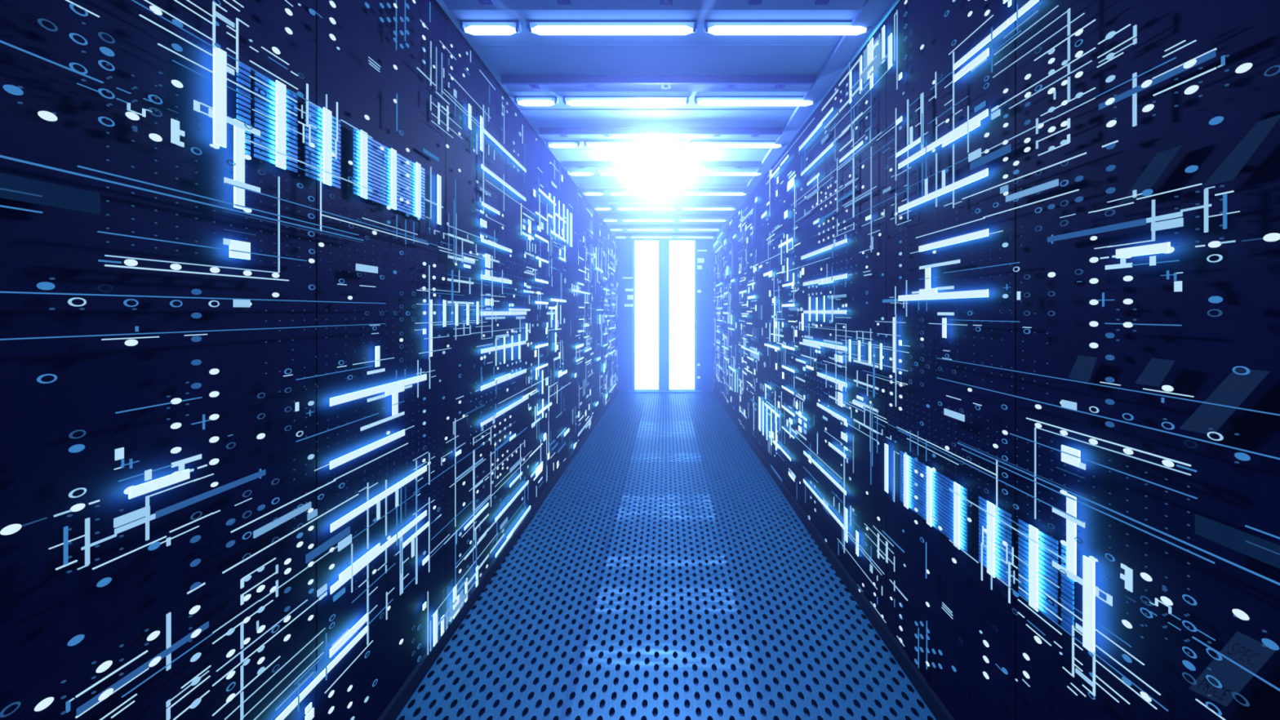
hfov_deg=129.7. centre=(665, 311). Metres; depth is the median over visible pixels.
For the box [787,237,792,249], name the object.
light
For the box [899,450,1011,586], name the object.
light
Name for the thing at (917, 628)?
light
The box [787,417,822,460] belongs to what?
light
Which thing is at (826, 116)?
light
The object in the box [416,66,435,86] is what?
light
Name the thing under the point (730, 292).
light
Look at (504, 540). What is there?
light
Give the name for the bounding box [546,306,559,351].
light
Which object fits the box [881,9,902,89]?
light
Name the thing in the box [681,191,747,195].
ceiling lamp
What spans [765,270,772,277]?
light
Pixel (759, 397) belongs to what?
light
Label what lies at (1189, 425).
light
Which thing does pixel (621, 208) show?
ceiling lamp
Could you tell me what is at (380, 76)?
tall cabinet
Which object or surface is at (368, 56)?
light
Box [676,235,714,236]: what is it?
tray
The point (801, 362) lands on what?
light
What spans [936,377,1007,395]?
light
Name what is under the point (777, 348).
light
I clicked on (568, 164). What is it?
ceiling beam
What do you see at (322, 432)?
light
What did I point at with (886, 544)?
light
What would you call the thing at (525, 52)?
ceiling
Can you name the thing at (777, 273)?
light
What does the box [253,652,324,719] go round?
light
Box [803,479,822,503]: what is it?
light
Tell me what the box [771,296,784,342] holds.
light
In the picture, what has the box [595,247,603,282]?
light
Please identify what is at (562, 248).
light
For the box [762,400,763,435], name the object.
light
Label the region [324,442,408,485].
light
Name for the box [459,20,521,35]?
ceiling lamp
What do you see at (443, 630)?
light
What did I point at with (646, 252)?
door leaf
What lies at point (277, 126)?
light
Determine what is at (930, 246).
light
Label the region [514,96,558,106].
ceiling lamp
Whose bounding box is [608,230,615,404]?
tall cabinet
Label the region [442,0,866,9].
ceiling beam
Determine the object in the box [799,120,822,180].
light
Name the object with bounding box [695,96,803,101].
housing
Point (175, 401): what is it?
light
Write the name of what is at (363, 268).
light
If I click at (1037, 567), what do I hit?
light
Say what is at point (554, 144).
ceiling lamp
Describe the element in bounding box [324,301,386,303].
light
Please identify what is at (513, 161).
light
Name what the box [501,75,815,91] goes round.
ceiling beam
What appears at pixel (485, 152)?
light
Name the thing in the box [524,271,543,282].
light
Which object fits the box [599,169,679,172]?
ceiling light
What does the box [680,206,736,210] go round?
ceiling lamp
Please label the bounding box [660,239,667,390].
trim
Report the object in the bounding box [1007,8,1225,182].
light
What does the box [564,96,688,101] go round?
ceiling light
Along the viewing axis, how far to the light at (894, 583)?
1.37 m
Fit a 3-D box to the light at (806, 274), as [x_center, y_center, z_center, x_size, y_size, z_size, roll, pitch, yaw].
[1.032,-0.273,2.255,0.018,0.176,0.528,0,0,0]
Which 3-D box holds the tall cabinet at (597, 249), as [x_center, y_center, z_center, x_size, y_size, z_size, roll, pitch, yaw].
[-1.132,0.071,4.375,0.313,3.054,0.528,0,0,0]
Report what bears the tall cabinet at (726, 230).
on the floor at (425, 711)
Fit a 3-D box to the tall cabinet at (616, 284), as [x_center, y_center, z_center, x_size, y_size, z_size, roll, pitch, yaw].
[-1.101,0.071,5.850,0.305,3.054,0.298,0,0,0]
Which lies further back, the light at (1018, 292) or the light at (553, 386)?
the light at (553, 386)
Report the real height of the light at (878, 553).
0.135 m
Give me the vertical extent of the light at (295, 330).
0.025 m
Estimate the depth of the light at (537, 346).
2.44 m
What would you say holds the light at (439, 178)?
attached to the tall cabinet at (380, 76)
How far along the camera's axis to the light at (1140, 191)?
0.66 m
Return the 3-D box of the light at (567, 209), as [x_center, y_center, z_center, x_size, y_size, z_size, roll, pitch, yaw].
[-1.014,-0.884,3.093,0.004,0.352,0.025,0,0,1]
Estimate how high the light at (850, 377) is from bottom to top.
1.165 m
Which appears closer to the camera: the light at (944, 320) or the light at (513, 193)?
the light at (944, 320)
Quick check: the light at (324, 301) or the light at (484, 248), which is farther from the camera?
the light at (484, 248)
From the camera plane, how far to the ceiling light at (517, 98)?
2.03 m
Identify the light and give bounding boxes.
[0,0,324,280]
[0,291,324,306]
[0,325,324,340]
[21,447,266,569]
[65,0,99,17]
[66,485,324,719]
[115,396,202,413]
[191,413,211,429]
[236,62,320,181]
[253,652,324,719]
[283,374,324,380]
[295,401,314,416]
[295,431,324,442]
[320,109,425,219]
[323,93,373,199]
[323,451,450,693]
[324,147,450,257]
[324,226,364,242]
[324,265,450,432]
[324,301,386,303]
[324,323,386,333]
[324,346,394,374]
[324,425,414,469]
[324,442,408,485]
[355,263,377,273]
[368,56,380,71]
[395,0,396,50]
[395,93,397,131]
[404,0,405,41]
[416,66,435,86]
[422,591,450,654]
[430,94,450,136]
[437,174,441,224]
[449,397,510,622]
[450,75,510,227]
[450,179,510,395]
[460,20,517,27]
[495,533,510,557]
[509,186,525,200]
[509,303,530,359]
[509,362,543,397]
[509,395,528,409]
[509,433,515,440]
[509,447,539,477]
[509,471,522,487]
[509,476,530,537]
[510,154,526,172]
[510,196,544,231]
[511,282,544,297]
[515,96,555,101]
[522,212,544,261]
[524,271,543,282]
[528,20,695,27]
[533,461,542,480]
[535,344,543,348]
[537,399,544,417]
[543,193,565,241]
[543,376,566,410]
[546,140,578,143]
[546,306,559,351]
[547,297,566,302]
[558,369,566,377]
[559,245,565,261]
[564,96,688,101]
[567,208,568,243]
[568,169,593,172]
[569,212,572,247]
[571,283,582,296]
[582,191,604,192]
[582,291,590,303]
[582,418,590,431]
[585,140,683,143]
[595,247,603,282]
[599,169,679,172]
[600,314,601,346]
[602,217,617,219]
[603,359,606,373]
[608,191,678,192]
[682,191,743,192]
[685,169,756,172]
[706,20,852,27]
[724,266,728,278]
[728,355,735,391]
[729,292,730,324]
[741,209,750,222]
[741,337,750,351]
[750,347,759,360]
[758,396,760,431]
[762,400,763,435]
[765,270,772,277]
[765,343,786,352]
[765,404,787,457]
[766,234,787,288]
[768,151,788,178]
[768,322,770,342]
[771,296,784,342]
[783,209,787,218]
[787,117,814,151]
[787,174,795,190]
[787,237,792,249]
[787,259,822,288]
[787,352,822,370]
[787,368,804,382]
[787,389,806,440]
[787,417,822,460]
[791,180,822,205]
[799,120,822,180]
[799,296,822,353]
[800,248,822,259]
[803,450,822,471]
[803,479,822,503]
[806,173,818,185]
[813,217,822,224]
[813,366,822,377]
[822,33,881,260]
[822,107,832,122]
[822,266,881,484]
[822,430,881,589]
[864,523,881,559]
[880,14,1008,238]
[880,259,1008,406]
[880,533,894,571]
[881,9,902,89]
[881,416,1008,590]
[884,443,888,493]
[889,579,907,600]
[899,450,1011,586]
[910,228,1003,253]
[917,627,919,668]
[925,542,926,578]
[926,620,927,669]
[928,312,1008,337]
[936,350,1007,369]
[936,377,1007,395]
[942,602,952,618]
[943,408,964,422]
[1007,0,1058,44]
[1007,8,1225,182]
[1007,178,1079,210]
[1007,369,1279,415]
[1007,394,1279,459]
[1007,417,1279,711]
[1017,291,1020,299]
[1017,519,1074,634]
[1047,183,1262,291]
[1095,292,1114,306]
[1104,323,1182,325]
[1195,698,1225,719]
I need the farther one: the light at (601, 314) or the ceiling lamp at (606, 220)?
the ceiling lamp at (606, 220)
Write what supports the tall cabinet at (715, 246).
on the floor at (425, 711)
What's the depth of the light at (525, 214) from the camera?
2.27 m
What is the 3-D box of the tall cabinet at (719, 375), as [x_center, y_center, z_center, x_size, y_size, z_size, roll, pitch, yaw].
[1.109,0.071,5.435,0.312,3.054,0.528,0,0,0]
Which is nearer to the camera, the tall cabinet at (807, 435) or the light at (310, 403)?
the light at (310, 403)
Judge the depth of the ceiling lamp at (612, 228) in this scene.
5.19 m
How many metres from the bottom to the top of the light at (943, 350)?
0.036 m
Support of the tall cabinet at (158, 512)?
on the floor at (425, 711)
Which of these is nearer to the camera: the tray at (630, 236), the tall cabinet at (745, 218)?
the tall cabinet at (745, 218)
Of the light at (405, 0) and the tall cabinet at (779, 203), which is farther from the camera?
the tall cabinet at (779, 203)
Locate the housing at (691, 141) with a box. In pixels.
[689,140,775,143]
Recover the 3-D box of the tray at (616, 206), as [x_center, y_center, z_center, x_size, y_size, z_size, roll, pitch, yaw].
[-0.271,-1.454,4.152,0.838,0.009,0.032,0,0,0]
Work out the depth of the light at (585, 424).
3.81 m
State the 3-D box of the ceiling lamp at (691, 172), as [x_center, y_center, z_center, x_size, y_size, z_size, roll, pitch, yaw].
[0.593,-1.432,3.098,0.802,0.053,0.037,0,0,0]
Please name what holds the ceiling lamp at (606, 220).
attached to the ceiling
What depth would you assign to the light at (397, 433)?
1.10 m
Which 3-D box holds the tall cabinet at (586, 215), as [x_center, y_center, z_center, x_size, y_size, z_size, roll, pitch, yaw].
[-1.144,0.071,3.845,0.313,3.054,0.528,0,0,0]
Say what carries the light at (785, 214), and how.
attached to the tall cabinet at (779, 203)
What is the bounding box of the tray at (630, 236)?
[630,235,673,236]
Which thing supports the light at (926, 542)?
attached to the tall cabinet at (951, 346)
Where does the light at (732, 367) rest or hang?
attached to the tall cabinet at (734, 328)
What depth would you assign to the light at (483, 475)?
1.72 m
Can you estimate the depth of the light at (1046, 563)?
0.85 m
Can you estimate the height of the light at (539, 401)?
0.153 m
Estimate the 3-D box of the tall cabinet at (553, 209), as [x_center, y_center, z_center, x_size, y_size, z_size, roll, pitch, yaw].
[-1.167,0.071,2.785,0.313,3.054,0.528,0,0,0]
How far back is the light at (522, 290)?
2.26 m
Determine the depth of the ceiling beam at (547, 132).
2.37 m
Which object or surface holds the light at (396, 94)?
attached to the tall cabinet at (380, 76)
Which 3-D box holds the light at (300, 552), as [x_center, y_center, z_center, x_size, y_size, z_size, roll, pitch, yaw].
[-1.065,0.780,0.732,0.013,0.486,0.394,0,0,0]
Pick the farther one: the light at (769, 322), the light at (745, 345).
the light at (745, 345)
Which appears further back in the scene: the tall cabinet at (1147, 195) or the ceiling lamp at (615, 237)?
the ceiling lamp at (615, 237)
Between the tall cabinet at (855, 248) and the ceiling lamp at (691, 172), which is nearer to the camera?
the tall cabinet at (855, 248)
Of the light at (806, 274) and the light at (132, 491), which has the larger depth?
the light at (806, 274)
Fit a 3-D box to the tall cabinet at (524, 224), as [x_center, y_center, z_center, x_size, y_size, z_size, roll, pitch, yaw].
[-1.179,0.071,2.255,0.313,3.054,0.528,0,0,0]
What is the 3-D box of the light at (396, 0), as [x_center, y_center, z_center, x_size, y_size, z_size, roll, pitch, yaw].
[-1.056,-1.124,1.175,0.003,0.196,0.002,0,0,0]
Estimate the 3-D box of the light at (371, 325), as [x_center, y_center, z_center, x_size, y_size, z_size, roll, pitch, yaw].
[-1.057,0.061,1.030,0.007,0.036,0.198,0,0,0]
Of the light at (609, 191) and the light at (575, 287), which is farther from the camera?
the light at (609, 191)
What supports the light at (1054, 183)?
attached to the tall cabinet at (1147, 195)
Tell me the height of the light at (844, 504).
0.695 m
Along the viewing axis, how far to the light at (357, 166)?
1.08 m
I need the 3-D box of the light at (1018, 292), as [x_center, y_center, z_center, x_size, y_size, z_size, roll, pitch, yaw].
[1.061,-0.057,0.914,0.004,0.041,0.029,0,0,0]
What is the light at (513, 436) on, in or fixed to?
attached to the tall cabinet at (524, 224)
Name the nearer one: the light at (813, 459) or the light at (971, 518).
the light at (971, 518)
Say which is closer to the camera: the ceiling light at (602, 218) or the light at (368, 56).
the light at (368, 56)
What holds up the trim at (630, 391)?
attached to the wall
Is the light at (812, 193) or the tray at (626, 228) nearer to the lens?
the light at (812, 193)
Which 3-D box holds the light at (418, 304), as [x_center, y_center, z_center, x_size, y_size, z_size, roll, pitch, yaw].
[-1.054,0.102,1.195,0.016,0.622,0.528,0,0,0]
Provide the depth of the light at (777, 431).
2.78 m
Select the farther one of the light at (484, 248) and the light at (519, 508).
the light at (519, 508)
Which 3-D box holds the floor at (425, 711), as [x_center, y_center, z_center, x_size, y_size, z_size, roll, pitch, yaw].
[0.000,1.602,2.413,2.295,0.004,7.225,0,0,0]
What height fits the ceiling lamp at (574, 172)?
0.053 m
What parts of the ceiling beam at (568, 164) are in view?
beam rail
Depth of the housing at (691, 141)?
2.55 m
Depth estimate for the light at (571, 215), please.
3.19 m
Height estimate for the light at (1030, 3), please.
0.132 m
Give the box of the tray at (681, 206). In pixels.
[680,206,733,207]
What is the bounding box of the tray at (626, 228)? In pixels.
[626,227,674,228]
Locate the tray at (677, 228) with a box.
[677,227,719,228]
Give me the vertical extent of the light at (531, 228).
0.322 m
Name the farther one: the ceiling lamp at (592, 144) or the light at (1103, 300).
the ceiling lamp at (592, 144)
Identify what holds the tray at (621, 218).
on the ceiling lamp at (624, 220)
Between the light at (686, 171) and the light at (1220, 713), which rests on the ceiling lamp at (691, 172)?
the light at (686, 171)
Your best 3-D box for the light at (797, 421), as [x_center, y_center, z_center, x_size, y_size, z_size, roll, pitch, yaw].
[1.029,0.785,2.364,0.013,0.322,0.310,0,0,0]
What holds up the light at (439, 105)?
attached to the tall cabinet at (380, 76)
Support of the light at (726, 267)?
attached to the tall cabinet at (726, 230)
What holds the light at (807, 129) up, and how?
attached to the tall cabinet at (807, 435)
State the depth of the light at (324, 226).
0.98 m
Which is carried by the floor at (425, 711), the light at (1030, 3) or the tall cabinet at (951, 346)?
the tall cabinet at (951, 346)
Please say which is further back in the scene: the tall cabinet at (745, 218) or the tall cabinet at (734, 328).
the tall cabinet at (734, 328)
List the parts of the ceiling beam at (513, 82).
beam rail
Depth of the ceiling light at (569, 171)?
3.09 m
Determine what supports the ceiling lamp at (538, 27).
attached to the ceiling
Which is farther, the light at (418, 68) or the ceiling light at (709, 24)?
the ceiling light at (709, 24)
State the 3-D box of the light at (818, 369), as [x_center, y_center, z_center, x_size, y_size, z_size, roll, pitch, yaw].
[1.036,0.409,2.048,0.007,0.055,0.114,0,0,0]
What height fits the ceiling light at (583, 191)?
0.009 m
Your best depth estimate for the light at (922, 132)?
1.21 m
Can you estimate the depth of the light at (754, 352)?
3.40 m
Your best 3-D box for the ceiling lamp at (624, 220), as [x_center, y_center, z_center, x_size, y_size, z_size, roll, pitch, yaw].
[-0.271,-1.432,4.679,0.854,0.053,0.037,0,0,0]
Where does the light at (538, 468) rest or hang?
attached to the tall cabinet at (524, 224)
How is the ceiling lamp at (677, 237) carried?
attached to the ceiling
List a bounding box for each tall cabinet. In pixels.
[0,0,324,719]
[315,0,450,719]
[444,13,510,639]
[506,93,544,552]
[541,139,566,501]
[564,169,582,468]
[579,191,593,445]
[591,205,603,427]
[601,220,609,414]
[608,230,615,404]
[614,238,618,395]
[713,236,717,395]
[715,229,723,404]
[721,220,730,414]
[728,208,740,428]
[738,192,751,444]
[749,171,768,469]
[765,142,791,501]
[787,96,826,551]
[822,18,887,639]
[880,0,1016,719]
[1007,0,1279,719]
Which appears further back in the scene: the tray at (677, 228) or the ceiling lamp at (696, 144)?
the tray at (677, 228)
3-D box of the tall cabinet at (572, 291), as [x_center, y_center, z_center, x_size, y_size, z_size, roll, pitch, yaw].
[-1.156,0.071,3.315,0.313,3.054,0.528,0,0,0]
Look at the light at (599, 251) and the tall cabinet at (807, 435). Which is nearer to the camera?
the tall cabinet at (807, 435)
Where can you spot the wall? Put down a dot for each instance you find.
(704, 247)
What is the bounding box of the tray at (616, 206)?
[616,206,675,207]
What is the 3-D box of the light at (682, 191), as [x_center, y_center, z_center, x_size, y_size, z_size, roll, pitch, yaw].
[0.587,-1.454,3.625,0.774,0.009,0.032,0,0,0]
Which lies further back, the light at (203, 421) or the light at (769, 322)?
the light at (769, 322)
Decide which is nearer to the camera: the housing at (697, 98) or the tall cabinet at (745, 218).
the housing at (697, 98)
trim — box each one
[628,390,701,392]
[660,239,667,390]
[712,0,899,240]
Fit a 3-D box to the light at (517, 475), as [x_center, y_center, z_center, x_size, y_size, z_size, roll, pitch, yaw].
[-1.036,1.159,2.077,0.004,0.017,0.161,0,0,1]
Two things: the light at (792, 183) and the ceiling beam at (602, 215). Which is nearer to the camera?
the light at (792, 183)
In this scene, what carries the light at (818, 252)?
attached to the tall cabinet at (807, 435)
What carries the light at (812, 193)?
attached to the tall cabinet at (807, 435)
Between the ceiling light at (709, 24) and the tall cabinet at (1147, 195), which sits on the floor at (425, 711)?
the tall cabinet at (1147, 195)
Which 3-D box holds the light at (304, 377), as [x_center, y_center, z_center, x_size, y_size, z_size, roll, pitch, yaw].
[-1.062,0.186,0.881,0.005,0.018,0.095,0,0,0]
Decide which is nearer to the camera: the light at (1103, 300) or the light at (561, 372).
the light at (1103, 300)
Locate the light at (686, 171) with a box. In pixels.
[685,169,756,172]
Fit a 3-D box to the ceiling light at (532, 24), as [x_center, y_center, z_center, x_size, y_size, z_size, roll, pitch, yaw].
[-0.271,-1.454,1.517,0.838,0.009,0.032,0,0,0]
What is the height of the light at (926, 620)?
0.196 m
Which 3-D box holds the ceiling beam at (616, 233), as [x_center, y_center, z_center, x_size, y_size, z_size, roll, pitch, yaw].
[-0.006,-1.435,5.587,1.853,0.049,0.103,0,0,0]
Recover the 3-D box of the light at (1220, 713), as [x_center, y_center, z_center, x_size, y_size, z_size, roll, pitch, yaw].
[1.068,0.780,0.588,0.003,0.002,0.032,0,0,-1]
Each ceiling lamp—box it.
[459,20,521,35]
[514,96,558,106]
[526,20,697,35]
[546,140,580,148]
[563,96,688,106]
[567,169,595,176]
[582,191,604,195]
[584,140,684,148]
[593,206,613,210]
[598,169,680,176]
[601,217,618,222]
[608,191,679,195]
[608,227,623,231]
[614,235,627,238]
[615,206,677,210]
[621,217,675,222]
[625,227,675,231]
[629,235,674,238]
[675,235,715,238]
[676,227,720,231]
[678,217,727,222]
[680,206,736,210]
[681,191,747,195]
[684,169,762,176]
[688,140,783,148]
[693,96,816,106]
[703,20,871,35]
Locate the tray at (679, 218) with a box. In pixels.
[679,217,725,219]
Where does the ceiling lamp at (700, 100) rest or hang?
attached to the ceiling
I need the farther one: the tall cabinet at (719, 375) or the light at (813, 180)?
the tall cabinet at (719, 375)
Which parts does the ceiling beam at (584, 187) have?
beam rail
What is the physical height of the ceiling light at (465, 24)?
0.009 m
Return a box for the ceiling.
[435,0,857,239]
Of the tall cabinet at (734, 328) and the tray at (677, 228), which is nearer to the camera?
the tall cabinet at (734, 328)
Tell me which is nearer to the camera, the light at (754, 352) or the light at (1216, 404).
the light at (1216, 404)
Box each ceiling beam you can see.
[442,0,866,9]
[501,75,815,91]
[539,127,782,138]
[563,160,760,168]
[580,184,746,190]
[592,201,735,205]
[601,214,727,217]
[609,224,720,227]
[615,232,715,235]
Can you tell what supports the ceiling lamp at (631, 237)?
attached to the ceiling
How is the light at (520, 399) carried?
attached to the tall cabinet at (524, 224)
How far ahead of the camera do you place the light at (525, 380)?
2.26 m
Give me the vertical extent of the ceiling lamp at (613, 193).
0.053 m
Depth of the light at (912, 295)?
1.29 m
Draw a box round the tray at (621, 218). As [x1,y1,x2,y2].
[621,217,675,219]
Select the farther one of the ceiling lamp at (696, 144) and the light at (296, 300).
the ceiling lamp at (696, 144)
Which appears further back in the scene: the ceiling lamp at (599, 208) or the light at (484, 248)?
the ceiling lamp at (599, 208)
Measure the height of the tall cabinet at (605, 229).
3.054 m
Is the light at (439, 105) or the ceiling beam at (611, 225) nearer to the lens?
the light at (439, 105)
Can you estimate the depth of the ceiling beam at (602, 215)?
4.48 m
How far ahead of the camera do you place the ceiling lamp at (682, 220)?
4.66 m
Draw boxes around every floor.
[395,391,936,719]
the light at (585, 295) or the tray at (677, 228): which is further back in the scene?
the tray at (677, 228)
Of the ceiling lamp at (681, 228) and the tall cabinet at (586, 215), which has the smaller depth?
the tall cabinet at (586, 215)
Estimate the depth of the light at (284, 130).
0.80 m
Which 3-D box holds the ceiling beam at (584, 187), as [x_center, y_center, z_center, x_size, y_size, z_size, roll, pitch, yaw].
[-0.030,-1.435,3.478,1.900,0.049,0.103,0,0,0]
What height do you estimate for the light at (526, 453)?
0.055 m
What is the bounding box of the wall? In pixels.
[617,239,714,391]
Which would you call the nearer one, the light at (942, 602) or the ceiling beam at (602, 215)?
the light at (942, 602)
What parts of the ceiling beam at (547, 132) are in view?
beam rail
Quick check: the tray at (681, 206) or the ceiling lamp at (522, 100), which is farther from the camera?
the tray at (681, 206)
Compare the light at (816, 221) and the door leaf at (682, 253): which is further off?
the door leaf at (682, 253)
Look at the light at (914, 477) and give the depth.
1.19 m
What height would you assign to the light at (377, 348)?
0.097 m
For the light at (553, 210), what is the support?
attached to the tall cabinet at (553, 209)
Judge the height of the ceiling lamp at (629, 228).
0.053 m
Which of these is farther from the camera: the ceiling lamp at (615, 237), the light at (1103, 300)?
the ceiling lamp at (615, 237)
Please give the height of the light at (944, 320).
0.097 m
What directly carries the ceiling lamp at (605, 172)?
attached to the ceiling
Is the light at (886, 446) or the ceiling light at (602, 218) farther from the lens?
the ceiling light at (602, 218)
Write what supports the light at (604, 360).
attached to the tall cabinet at (605, 229)
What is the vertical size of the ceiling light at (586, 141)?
0.009 m
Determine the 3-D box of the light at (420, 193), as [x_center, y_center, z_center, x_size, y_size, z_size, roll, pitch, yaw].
[-1.054,-0.455,1.195,0.015,0.389,0.528,0,0,0]
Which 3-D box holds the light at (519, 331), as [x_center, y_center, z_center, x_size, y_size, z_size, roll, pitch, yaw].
[-1.034,0.139,2.134,0.012,0.389,0.287,0,0,0]
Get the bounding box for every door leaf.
[633,239,660,390]
[667,239,696,390]
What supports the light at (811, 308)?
attached to the tall cabinet at (807, 435)
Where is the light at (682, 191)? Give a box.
[682,191,743,192]
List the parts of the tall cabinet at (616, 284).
door panel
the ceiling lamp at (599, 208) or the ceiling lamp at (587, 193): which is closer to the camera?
the ceiling lamp at (587, 193)
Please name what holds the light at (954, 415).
attached to the tall cabinet at (951, 346)
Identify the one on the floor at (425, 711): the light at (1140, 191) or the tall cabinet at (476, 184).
the tall cabinet at (476, 184)
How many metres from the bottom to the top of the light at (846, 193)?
1.085 m
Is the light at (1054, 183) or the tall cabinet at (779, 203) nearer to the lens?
the light at (1054, 183)
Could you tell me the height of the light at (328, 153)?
0.280 m
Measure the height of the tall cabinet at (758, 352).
3.054 m
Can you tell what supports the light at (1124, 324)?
attached to the tall cabinet at (1147, 195)
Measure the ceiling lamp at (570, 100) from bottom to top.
0.053 m
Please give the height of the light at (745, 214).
0.166 m
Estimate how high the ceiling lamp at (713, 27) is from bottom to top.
0.053 m
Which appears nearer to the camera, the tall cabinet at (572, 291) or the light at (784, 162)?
the light at (784, 162)
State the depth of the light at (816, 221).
2.07 m
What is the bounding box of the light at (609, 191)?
[608,191,678,192]
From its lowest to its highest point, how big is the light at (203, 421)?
0.034 m
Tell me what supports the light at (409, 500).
attached to the tall cabinet at (380, 76)
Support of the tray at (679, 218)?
on the ceiling lamp at (682, 220)
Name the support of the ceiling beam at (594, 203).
attached to the ceiling
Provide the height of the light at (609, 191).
0.009 m
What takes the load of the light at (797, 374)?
attached to the tall cabinet at (807, 435)
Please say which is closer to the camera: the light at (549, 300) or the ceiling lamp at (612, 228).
the light at (549, 300)

